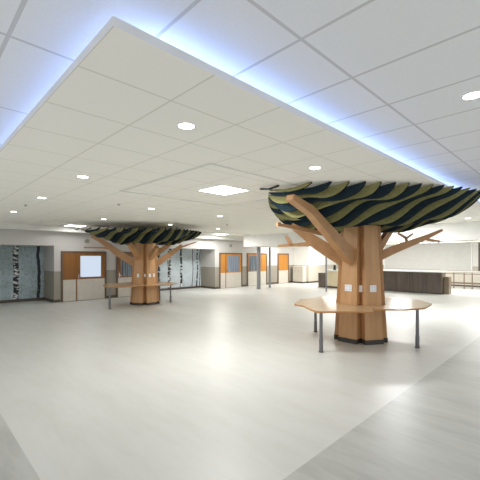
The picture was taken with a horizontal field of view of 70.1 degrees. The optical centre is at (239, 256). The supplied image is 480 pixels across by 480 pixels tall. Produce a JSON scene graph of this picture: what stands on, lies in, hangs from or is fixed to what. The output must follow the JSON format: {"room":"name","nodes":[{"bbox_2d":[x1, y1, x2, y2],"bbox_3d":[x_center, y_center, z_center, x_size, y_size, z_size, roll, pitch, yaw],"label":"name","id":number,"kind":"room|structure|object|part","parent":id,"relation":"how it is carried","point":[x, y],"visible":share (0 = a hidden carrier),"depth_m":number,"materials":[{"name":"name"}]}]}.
{"room":"hospital lobby","nodes":[
{"label":"hospital lobby","id":0,"kind":"room"},
{"bbox_2d":[0,223,243,240],"bbox_3d":[-2.792,-1.145,18.680,19.750,0.210,0.500,0,0,-44],"label":"ceiling","id":1,"kind":"structure","parent":0,"point":[4,226],"depth_m":13.89,"materials":[{"name":"paint"}]},
{"bbox_2d":[0,229,293,301],"bbox_3d":[-3.706,0.215,19.185,20.350,3.370,1.500,0,0,-44],"label":"wall","id":2,"kind":"structure","parent":0,"point":[53,243],"depth_m":15.81,"materials":[{"name":"white paint"}]},
{"bbox_2d":[0,246,43,299],"bbox_3d":[-9.677,0.655,14.169,2.800,2.250,0.012,0,0,-44],"label":"mural","id":3,"kind":"object","parent":2,"relation":"attached to","point":[21,267],"visible":0.89,"depth_m":14.54,"materials":[{"name":"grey paint"}]},
{"bbox_2d":[61,251,106,301],"bbox_3d":[-6.820,0.825,15.026,1.920,2.150,0.085,0,0,-44],"label":"door","id":4,"kind":"structure","parent":2,"relation":"in","point":[83,273],"depth_m":14.99,"materials":[{"name":"brown wood"}]},
{"bbox_3d":[-7.283,1.425,14.605,0.520,0.910,0.036,0,0,-44],"label":"kick panel","id":5,"kind":"part","parent":4,"relation":"part of","materials":[{"name":"beige laminate"}]},
{"bbox_3d":[-6.633,1.425,15.241,1.200,0.910,0.036,0,0,-44],"label":"kick panel","id":6,"kind":"part","parent":4,"relation":"part of","materials":[{"name":"beige laminate"}]},
{"bbox_2d":[116,252,132,297],"bbox_3d":[-5.249,0.825,16.565,1.520,2.150,0.085,0,0,-44],"label":"door","id":7,"kind":"structure","parent":2,"relation":"in","point":[123,269],"depth_m":16.28,"materials":[{"name":"brown wood"}]},
{"bbox_3d":[-5.264,1.425,16.581,1.370,0.910,0.036,0,0,-44],"label":"kick panel","id":8,"kind":"part","parent":7,"relation":"part of","materials":[{"name":"beige laminate"}]},
{"bbox_2d":[0,281,292,302],"bbox_3d":[-3.291,1.840,19.476,19.350,0.120,1.365,0,0,-44],"label":"baseboard","id":9,"kind":"structure","parent":2,"relation":"attached to","point":[162,289],"depth_m":15.12,"materials":[{"name":"black rubber"}]},
{"bbox_2d":[158,249,200,288],"bbox_3d":[-3.807,0.655,19.917,3.830,2.250,0.012,0,0,-44],"label":"mural","id":10,"kind":"object","parent":2,"relation":"attached to","point":[183,268],"visible":0.57,"depth_m":20.30,"materials":[{"name":"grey paint"}]},
{"bbox_2d":[219,253,241,288],"bbox_3d":[-0.540,0.825,21.176,1.900,2.150,0.085,0,0,-44],"label":"door","id":11,"kind":"structure","parent":2,"relation":"in","point":[230,264],"depth_m":21.14,"materials":[{"name":"brown wood"}]},
{"bbox_3d":[-1.038,1.425,20.720,0.400,0.910,0.036,0,0,-44],"label":"kick panel","id":12,"kind":"part","parent":11,"relation":"part of","materials":[{"name":"beige laminate"}]},
{"bbox_3d":[-0.395,1.425,21.349,1.300,0.910,0.036,0,0,-44],"label":"kick panel","id":13,"kind":"part","parent":11,"relation":"part of","materials":[{"name":"beige laminate"}]},
{"bbox_2d":[247,253,266,285],"bbox_3d":[1.164,0.825,22.845,1.930,2.150,0.085,0,0,-44],"label":"door","id":14,"kind":"structure","parent":2,"relation":"in","point":[251,257],"depth_m":22.68,"materials":[{"name":"brown wood"}]},
{"bbox_3d":[1.148,1.425,22.861,1.780,0.910,0.036,0,0,-44],"label":"kick panel","id":15,"kind":"part","parent":14,"relation":"part of","materials":[{"name":"beige laminate"}]},
{"bbox_2d":[278,253,288,283],"bbox_3d":[3.150,0.825,24.790,1.250,2.150,0.085,0,0,-44],"label":"door","id":16,"kind":"structure","parent":2,"relation":"in","point":[283,259],"depth_m":24.80,"materials":[{"name":"brown wood"}]},
{"bbox_3d":[3.134,1.425,24.806,1.100,0.910,0.036,0,0,-44],"label":"kick panel","id":17,"kind":"part","parent":16,"relation":"part of","materials":[{"name":"beige laminate"}]},
{"bbox_2d":[0,282,479,479],"bbox_3d":[3.296,1.900,14.214,27.600,0.001,18.700,0,0,-44],"label":"floor","id":18,"kind":"structure","parent":0,"point":[234,383],"depth_m":4.79,"materials":[{"name":"grey tile"}]},
{"bbox_2d":[75,227,201,305],"bbox_3d":[-3.744,0.435,13.858,4.237,2.930,4.702,0,0,18],"label":"tree sculpture","id":19,"kind":"object","parent":18,"relation":"on","point":[143,243],"visible":1,"depth_m":13.48,"materials":[{"name":"brown wood"}]},
{"bbox_2d":[103,281,176,308],"bbox_3d":[-4.107,1.490,13.753,2.923,0.820,2.388,0,0,-44],"label":"table","id":20,"kind":"object","parent":18,"relation":"on","point":[160,283],"visible":0.88,"depth_m":13.43,"materials":[{"name":"brown wood"}]},
{"bbox_2d":[257,247,260,288],"bbox_3d":[1.111,0.650,20.319,0.290,2.500,0.290,0,0,-44],"label":"pillar","id":21,"kind":"structure","parent":18,"relation":"on","point":[258,248],"depth_m":20.22,"materials":[{"name":"grey metal"}]},
{"bbox_2d":[268,247,270,287],"bbox_3d":[1.857,0.650,21.343,0.190,2.500,0.190,0,0,-44],"label":"pillar","id":22,"kind":"structure","parent":18,"relation":"on","point":[269,247],"depth_m":21.28,"materials":[{"name":"grey metal"}]},
{"bbox_2d":[293,266,306,282],"bbox_3d":[4.365,1.285,25.129,0.480,1.230,0.940,0,0,-44],"label":"cabinet","id":23,"kind":"object","parent":18,"relation":"on","point":[299,272],"visible":1,"depth_m":24.89,"materials":[{"name":"beige laminate"}]},
{"bbox_3d":[4.007,1.250,25.195,0.018,1.040,0.275,0,0,-44],"label":"door","id":24,"kind":"part","parent":23,"relation":"part of","materials":[{"name":"beige laminate"}]},
{"bbox_3d":[4.213,1.250,24.984,0.018,1.040,0.275,0,0,-44],"label":"door","id":25,"kind":"part","parent":23,"relation":"part of","materials":[{"name":"beige laminate"}]},
{"bbox_3d":[4.420,1.250,24.773,0.018,1.040,0.275,0,0,-44],"label":"door","id":26,"kind":"part","parent":23,"relation":"part of","materials":[{"name":"beige laminate"}]},
{"bbox_2d":[325,257,327,291],"bbox_3d":[4.759,0.650,18.866,0.150,2.500,0.150,0,0,-44],"label":"pillar","id":27,"kind":"structure","parent":18,"relation":"on","point":[325,257],"depth_m":18.82,"materials":[{"name":"grey metal"}]},
{"bbox_2d":[318,270,337,287],"bbox_3d":[5.732,1.350,21.345,0.680,1.100,1.520,0,0,-44],"label":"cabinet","id":28,"kind":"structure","parent":18,"relation":"on","point":[332,275],"depth_m":21.15,"materials":[{"name":"laminate"}]},
{"bbox_3d":[5.375,1.450,21.710,0.680,0.900,0.498,0,0,-44],"label":"panel","id":29,"kind":"part","parent":28,"relation":"part of","materials":[{"name":"laminate"}]},
{"bbox_2d":[294,295,431,352],"bbox_3d":[2.694,1.480,7.881,3.373,0.840,2.681,0,0,-44],"label":"table","id":30,"kind":"object","parent":18,"relation":"on","point":[321,304],"visible":0.92,"depth_m":7.32,"materials":[{"name":"brown wood"}]},
{"bbox_3d":[1.620,1.368,6.835,0.066,0.544,0.066,0,0,-44],"label":"leg","id":31,"kind":"part","parent":30,"relation":"part of","materials":[{"name":"grey metal"}]},
{"bbox_3d":[3.717,1.368,7.167,0.066,0.544,0.066,0,0,-44],"label":"leg","id":32,"kind":"part","parent":30,"relation":"part of","materials":[{"name":"grey metal"}]},
{"bbox_2d":[260,181,479,344],"bbox_3d":[2.883,0.333,7.846,4.413,3.135,4.995,0,0,10],"label":"tree sculpture","id":33,"kind":"object","parent":18,"relation":"on","point":[352,219],"visible":1,"depth_m":6.90,"materials":[{"name":"brown wood"}]},
{"bbox_2d":[345,284,351,291],"bbox_3d":[2.416,0.690,7.626,0.014,0.150,0.170,2,-1,-42],"label":"outlet plate","id":34,"kind":"object","parent":33,"relation":"attached to","point":[348,287],"depth_m":7.62,"materials":[{"name":"white plastic"}]},
{"bbox_2d":[370,285,376,291],"bbox_3d":[2.910,0.690,7.469,0.150,0.150,0.014,0,-2,-12],"label":"outlet plate","id":35,"kind":"object","parent":33,"relation":"attached to","point":[373,288],"depth_m":7.46,"materials":[{"name":"white plastic"}]},
{"bbox_2d":[383,270,450,293],"bbox_3d":[8.962,1.325,19.133,0.820,1.150,4.840,0,0,-44],"label":"reception desk","id":36,"kind":"object","parent":18,"relation":"on","point":[430,282],"visible":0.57,"depth_m":18.12,"materials":[{"name":"laminate"}]},
{"bbox_2d":[383,270,446,272],"bbox_3d":[8.888,0.775,19.209,0.820,0.050,4.630,0,0,-44],"label":"countertop","id":37,"kind":"structure","parent":36,"relation":"on","point":[383,270],"depth_m":18.25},
{"bbox_2d":[383,269,479,286],"bbox_3d":[13.343,1.400,23.284,0.348,1.000,8.200,0,0,-44],"label":"countertop","id":38,"kind":"structure","parent":18,"relation":"on","point":[457,277],"depth_m":22.08,"materials":[{"name":"beige laminate"}]},
{"bbox_3d":[13.364,1.385,23.305,0.288,0.830,8.140,0,0,-44],"label":"panel","id":39,"kind":"part","parent":38,"relation":"part of","materials":[{"name":"beige laminate"}]},
{"bbox_2d":[478,242,479,270],"bbox_3d":[15.135,-0.051,21.448,0.240,1.899,0.270,0,0,-44],"label":"post","id":40,"kind":"object","parent":38,"relation":"on","point":[478,242],"visible":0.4,"depth_m":21.43,"materials":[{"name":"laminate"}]},
{"bbox_2d":[446,272,479,288],"bbox_3d":[13.614,1.425,20.400,0.140,0.950,2.900,0,0,-44],"label":"railing","id":41,"kind":"object","parent":18,"relation":"on","point":[453,273],"visible":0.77,"depth_m":20.52,"materials":[{"name":"brown metal"}]},
{"bbox_3d":[13.614,1.570,20.400,0.070,0.100,2.900,0,0,-44],"label":"rail","id":42,"kind":"part","parent":41,"relation":"part of","materials":[{"name":"brown metal"}]},
{"bbox_2d":[0,16,479,236],"bbox_3d":[1.701,-1.278,13.808,20.147,0.055,13.750,0,0,-44],"label":"ceiling","id":43,"kind":"structure","parent":0,"point":[111,118],"depth_m":4.09,"materials":[{"name":"tile"}]},
{"bbox_2d":[30,221,115,228],"bbox_3d":[-6.436,-1.244,13.362,2.680,0.012,1.800,0,0,-44],"label":"trim","id":44,"kind":"structure","parent":43,"relation":"attached to","point":[41,221],"depth_m":13.12,"materials":[{"name":"paint"}]},
{"bbox_2d":[64,225,84,226],"bbox_3d":[-6.575,-1.242,13.646,0.720,0.013,0.720,0,0,-44],"label":"recessed light","id":45,"kind":"object","parent":43,"relation":"in","point":[64,225],"visible":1,"depth_m":13.49,"materials":[{"name":"white paint"}]},
{"bbox_2d":[76,175,89,177],"bbox_3d":[-2.441,-1.246,5.308,0.196,0.008,0.196,0,0,-44],"label":"recessed light","id":46,"kind":"object","parent":43,"relation":"in","point":[78,176],"visible":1,"depth_m":5.29,"materials":[{"name":"white paint"}]},
{"bbox_2d":[176,121,196,129],"bbox_3d":[-0.510,-1.246,3.251,0.196,0.008,0.196,0,0,-44],"label":"recessed light","id":47,"kind":"object","parent":43,"relation":"in","point":[184,125],"visible":1,"depth_m":3.23,"materials":[{"name":"white paint"}]},
{"bbox_2d":[120,163,309,205],"bbox_3d":[-0.378,-1.244,6.418,2.680,0.012,2.680,0,0,-44],"label":"trim","id":48,"kind":"structure","parent":43,"relation":"attached to","point":[207,163],"depth_m":5.54,"materials":[{"name":"paint"}]},
{"bbox_2d":[196,184,250,195],"bbox_3d":[-0.308,-1.242,6.375,0.720,0.013,0.720,0,0,-44],"label":"recessed light","id":49,"kind":"object","parent":43,"relation":"in","point":[221,189],"visible":1,"depth_m":6.37,"materials":[{"name":"white paint"}]},
{"bbox_2d":[200,186,247,194],"bbox_3d":[-0.308,-1.244,6.375,0.660,0.009,0.660,0,0,-44],"label":"diffuser","id":50,"kind":"object","parent":49,"relation":"attached to","point":[220,190],"depth_m":6.37,"materials":[{"name":"white plastic"}]},
{"bbox_2d":[201,232,250,235],"bbox_3d":[-0.971,-1.244,18.714,2.680,0.012,1.800,0,0,-44],"label":"trim","id":51,"kind":"structure","parent":43,"relation":"attached to","point":[209,232],"depth_m":18.86,"materials":[{"name":"paint"}]},
{"bbox_2d":[308,166,321,169],"bbox_3d":[1.047,-1.246,4.776,0.196,0.008,0.196,0,0,-44],"label":"recessed light","id":52,"kind":"object","parent":43,"relation":"in","point":[310,167],"visible":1,"depth_m":4.75,"materials":[{"name":"white paint"}]},
{"bbox_2d":[0,0,479,200],"bbox_3d":[3.313,-1.510,12.482,30.200,0.080,21.200,0,0,-44],"label":"ceiling","id":53,"kind":"structure","parent":0,"point":[392,76],"depth_m":2.46,"materials":[{"name":"tile"}]},
{"bbox_2d":[460,90,479,100],"bbox_3d":[2.111,-1.466,3.103,0.196,0.008,0.196,0,0,-44],"label":"recessed light","id":54,"kind":"object","parent":53,"relation":"in","point":[472,95],"visible":1,"depth_m":3.11,"materials":[{"name":"white paint"}]},
{"bbox_2d":[294,247,337,280],"bbox_3d":[5.840,0.215,27.588,5.050,3.370,2.750,0,0,-44],"label":"wall","id":55,"kind":"structure","parent":0,"point":[309,257],"depth_m":25.43,"materials":[{"name":"white paint"}]},
{"bbox_2d":[244,221,479,247],"bbox_3d":[6.072,-1.035,16.024,2.700,0.870,14.000,0,0,-44],"label":"ceiling","id":56,"kind":"structure","parent":0,"point":[456,231],"depth_m":13.24,"materials":[{"name":"white paint"}]},
{"bbox_2d":[386,241,473,243],"bbox_3d":[7.918,-0.587,13.353,0.140,0.025,5.000,0,0,-44],"label":"recessed light","id":57,"kind":"object","parent":56,"relation":"in","point":[446,241],"visible":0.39,"depth_m":13.54,"materials":[{"name":"white"}]},
{"bbox_2d":[383,242,477,270],"bbox_3d":[12.613,0.215,24.388,0.150,3.370,16.800,0,0,-44],"label":"wall","id":58,"kind":"structure","parent":0,"point":[475,245],"depth_m":22.17,"materials":[{"name":"white paint"}]},
{"bbox_2d":[384,243,472,270],"bbox_3d":[12.887,-0.155,23.887,0.160,2.070,5.640,0,0,-44],"label":"shutter","id":59,"kind":"object","parent":58,"relation":"attached to","point":[442,253],"visible":0.78,"depth_m":23.46,"materials":[{"name":"white paint"}]},
{"bbox_3d":[14.868,-0.045,21.928,0.070,1.850,0.070,0,0,-44],"label":"guide rail","id":60,"kind":"part","parent":59,"relation":"part of","materials":[{"name":"white metal"}]}
]}

